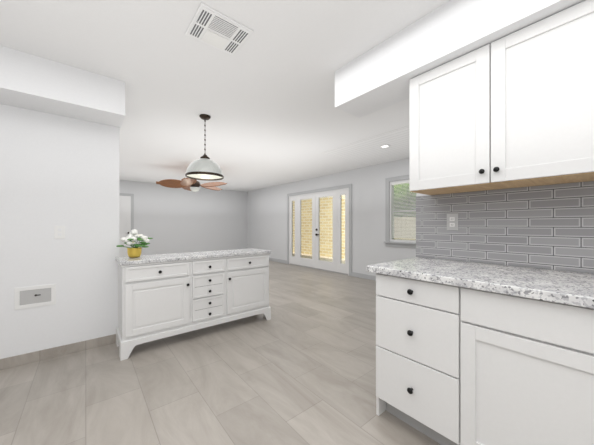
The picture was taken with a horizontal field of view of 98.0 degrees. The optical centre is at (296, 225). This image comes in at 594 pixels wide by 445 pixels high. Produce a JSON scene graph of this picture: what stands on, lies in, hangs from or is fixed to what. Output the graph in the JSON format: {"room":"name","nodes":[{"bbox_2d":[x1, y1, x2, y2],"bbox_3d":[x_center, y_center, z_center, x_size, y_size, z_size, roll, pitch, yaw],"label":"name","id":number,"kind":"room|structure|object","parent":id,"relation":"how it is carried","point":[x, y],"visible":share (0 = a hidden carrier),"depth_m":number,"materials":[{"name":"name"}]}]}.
{"room":"kitchen","nodes":[
{"label":"kitchen","id":0,"kind":"room"},
{"bbox_2d":[0,104,118,358],"bbox_3d":[-3.074,-0.060,1.593,3.260,2.440,0.120,0,0,-39],"label":"wall","id":1,"kind":"structure","parent":0,"point":[56,170],"depth_m":2.29,"materials":[{"name":"paint"}]},
{"bbox_2d":[14,284,55,309],"bbox_3d":[-2.227,0.605,2.200,0.250,0.180,0.014,0,0,-39],"label":"outlet box","id":2,"kind":"object","parent":1,"relation":"attached to","point":[34,296],"visible":1,"depth_m":2.20,"materials":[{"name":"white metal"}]},
{"bbox_2d":[0,334,115,369],"bbox_3d":[-3.066,1.117,1.592,3.272,0.084,0.132,0,0,-39],"label":"baseboard","id":3,"kind":"object","parent":1,"relation":"attached to","point":[22,359],"depth_m":2.27,"materials":[{"name":"tile"}]},
{"bbox_2d":[54,226,64,238],"bbox_3d":[-2.113,0.060,2.297,0.072,0.116,0.008,0,0,-39],"label":"switch plate","id":4,"kind":"object","parent":1,"relation":"attached to","point":[59,232],"visible":1,"depth_m":2.29,"materials":[{"name":"paint"}]},
{"bbox_2d":[119,180,246,254],"bbox_3d":[-4.090,-0.060,8.037,5.890,2.440,0.120,0,0,-39],"label":"wall","id":5,"kind":"structure","parent":0,"point":[168,220],"depth_m":8.39,"materials":[{"name":"paint"}]},
{"bbox_2d":[119,193,133,256],"bbox_3d":[-5.003,0.125,7.154,0.820,2.070,0.090,0,0,-39],"label":"back door","id":6,"kind":"structure","parent":5,"relation":"in","point":[126,213],"depth_m":7.31,"materials":[{"name":"white paint"}]},
{"bbox_2d":[0,261,440,444],"bbox_3d":[-1.155,1.200,2.769,8.120,0.080,12.150,0,0,-39],"label":"floor","id":7,"kind":"structure","parent":0,"point":[299,368],"depth_m":1.87,"materials":[{"name":"tile"}]},
{"bbox_2d":[115,248,270,360],"bbox_3d":[-1.044,0.735,2.854,1.550,0.850,0.461,0,0,-39],"label":"sideboard","id":8,"kind":"object","parent":7,"relation":"on","point":[160,296],"visible":1,"depth_m":2.57,"materials":[{"name":"wood"}]},
{"bbox_2d":[116,229,152,257],"bbox_3d":[-1.569,0.173,2.502,0.309,0.271,0.285,0,0,-39],"label":"flower pot","id":9,"kind":"object","parent":8,"relation":"on","point":[132,237],"visible":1,"depth_m":2.46,"materials":[{"name":"gold metal"}]},
{"bbox_2d":[376,273,454,444],"bbox_3d":[0.885,0.722,1.570,0.638,0.875,0.527,0,0,-39],"label":"base cabinet","id":10,"kind":"object","parent":7,"relation":"on","point":[415,320],"depth_m":1.37,"materials":[{"name":"wood"}]},
{"bbox_2d":[455,289,593,444],"bbox_3d":[1.224,0.722,1.155,0.638,0.875,0.674,0,0,-39],"label":"base cabinet","id":11,"kind":"object","parent":7,"relation":"on","point":[470,353],"depth_m":1.05,"materials":[{"name":"wood"}]},
{"bbox_2d":[367,257,593,308],"bbox_3d":[1.838,0.264,0.377,0.661,0.038,3.656,0,0,-39],"label":"countertop","id":12,"kind":"structure","parent":11,"relation":"on","point":[557,287],"depth_m":1.22,"materials":[{"name":"grey stone"}]},
{"bbox_2d":[0,0,448,191],"bbox_3d":[-1.155,-1.330,2.769,8.120,0.100,12.150,0,0,-39],"label":"ceiling","id":13,"kind":"structure","parent":0,"point":[263,97],"depth_m":2.16,"materials":[{"name":"paint"}]},
{"bbox_2d":[0,45,124,130],"bbox_3d":[-2.953,-1.130,1.454,3.272,0.300,0.490,0,0,-39],"label":"soffit beam","id":14,"kind":"structure","parent":13,"relation":"attached to","point":[34,82],"depth_m":2.06,"materials":[{"name":"paint"}]},
{"bbox_2d":[156,178,226,191],"bbox_3d":[-2.356,-1.024,5.898,1.507,0.509,1.449,0,0,-39],"label":"ceiling fan","id":15,"kind":"object","parent":13,"relation":"hanging from","point":[193,185],"visible":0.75,"depth_m":5.70,"materials":[{"name":"brown wood"}]},
{"bbox_2d":[185,114,223,180],"bbox_3d":[-1.077,-0.920,3.021,0.427,0.718,0.427,0,0,-39],"label":"pendant light","id":16,"kind":"object","parent":13,"relation":"hanging from","point":[204,167],"visible":1,"depth_m":2.92,"materials":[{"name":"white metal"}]},
{"bbox_2d":[185,2,252,55],"bbox_3d":[-0.516,-1.270,1.704,0.340,0.019,0.310,0,0,-39],"label":"ceiling vent","id":17,"kind":"object","parent":13,"relation":"in","point":[210,26],"visible":1,"depth_m":1.67,"materials":[{"name":"white plastic"}]},
{"bbox_2d":[322,126,408,164],"bbox_3d":[2.994,-1.278,2.593,1.519,0.004,6.220,0,0,-39],"label":"ceiling","id":18,"kind":"structure","parent":13,"relation":"attached to","point":[369,151],"depth_m":4.33,"materials":[{"name":"white paint"}]},
{"bbox_2d":[335,0,584,117],"bbox_3d":[1.927,-1.130,0.582,0.520,0.300,4.460,0,0,-39],"label":"soffit beam","id":19,"kind":"structure","parent":13,"relation":"attached to","point":[378,77],"depth_m":1.57,"materials":[{"name":"paint"}]},
{"bbox_2d":[247,158,415,275],"bbox_3d":[1.852,-0.060,5.308,0.150,2.440,11.870,0,0,-39],"label":"wall","id":20,"kind":"structure","parent":0,"point":[267,218],"depth_m":5.83,"materials":[{"name":"grey paint"}]},
{"bbox_2d":[269,257,286,263],"bbox_3d":[-1.090,1.110,8.771,0.016,0.100,2.505,0,0,-39],"label":"baseboard","id":21,"kind":"structure","parent":20,"relation":"attached to","point":[270,259],"depth_m":8.14,"materials":[{"name":"white wood"}]},
{"bbox_2d":[287,184,351,275],"bbox_3d":[0.511,0.102,6.879,0.135,2.114,2.450,0,0,-39],"label":"french door","id":22,"kind":"structure","parent":20,"relation":"attached to","point":[336,265],"depth_m":6.71,"materials":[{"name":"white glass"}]},
{"bbox_2d":[352,272,375,280],"bbox_3d":[2.813,1.110,4.005,0.013,0.100,4.915,0,0,-39],"label":"baseboard","id":23,"kind":"structure","parent":20,"relation":"attached to","point":[364,276],"depth_m":5.63,"materials":[{"name":"white wood"}]},
{"bbox_2d":[384,175,415,247],"bbox_3d":[2.187,-0.268,4.827,0.160,1.375,1.170,0,0,-39],"label":"window","id":24,"kind":"structure","parent":20,"relation":"in","point":[400,180],"depth_m":5.05,"materials":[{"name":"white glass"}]},
{"bbox_2d":[416,182,591,273],"bbox_3d":[2.237,-0.060,0.519,0.120,2.440,3.970,0,0,-39],"label":"wall","id":25,"kind":"structure","parent":0,"point":[418,194],"depth_m":1.76,"materials":[{"name":"paint"}]},
{"bbox_2d":[409,0,593,194],"bbox_3d":[1.176,-0.609,1.454,0.321,0.741,0.959,0,0,-39],"label":"upper cabinet","id":26,"kind":"object","parent":25,"relation":"attached to","point":[515,109],"depth_m":1.32,"materials":[{"name":"white wood"}]},
{"bbox_2d":[416,181,593,273],"bbox_3d":[2.092,0.009,0.595,0.008,0.470,3.670,0,0,-39],"label":"backsplash","id":27,"kind":"structure","parent":25,"relation":"attached to","point":[550,227],"depth_m":1.55,"materials":[{"name":"tile"}]},
{"bbox_2d":[447,213,457,229],"bbox_3d":[1.088,-0.025,1.808,0.008,0.116,0.072,0,0,-39],"label":"outlet","id":28,"kind":"object","parent":27,"relation":"attached to","point":[452,221],"visible":1,"depth_m":1.80,"materials":[{"name":"white plastic"}]},
{"bbox_2d":[593,0,593,171],"bbox_3d":[1.679,-0.609,0.839,0.321,0.741,0.890,0,0,-39],"label":"upper cabinet","id":29,"kind":"object","parent":25,"relation":"attached to","point":[593,0],"depth_m":1.10,"materials":[{"name":"white wood"}]},
{"label":"outside","id":30,"kind":"structure","parent":0,"visible":0},
{"bbox_2d":[293,253,344,263],"bbox_3d":[3.994,1.190,8.438,7.130,0.060,16.000,0,0,-39],"label":"ground","id":31,"kind":"structure","parent":30,"point":[308,255],"depth_m":9.35,"materials":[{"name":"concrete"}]},
{"bbox_2d":[293,195,344,258],"bbox_3d":[0.382,-0.440,10.586,0.200,3.200,7.100,0,0,-39],"label":"brick wall","id":32,"kind":"structure","parent":31,"relation":"on","point":[304,232],"depth_m":9.72,"materials":[{"name":"beige brick"}]},
{"bbox_2d":[394,217,415,239],"bbox_3d":[5.167,0.435,7.130,0.030,1.450,10.490,0,0,-39],"label":"fence","id":33,"kind":"object","parent":31,"relation":"on","point":[405,230],"depth_m":8.87,"materials":[{"name":"brown wood"}]},
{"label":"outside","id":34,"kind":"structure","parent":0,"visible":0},
{"bbox_2d":[394,183,415,216],"bbox_3d":[5.551,-1.696,9.677,2.989,3.384,11.494,0,0,-39],"label":"hedge","id":35,"kind":"object","parent":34,"point":[404,198],"depth_m":9.90,"materials":[{"name":"green plant"}]}
]}

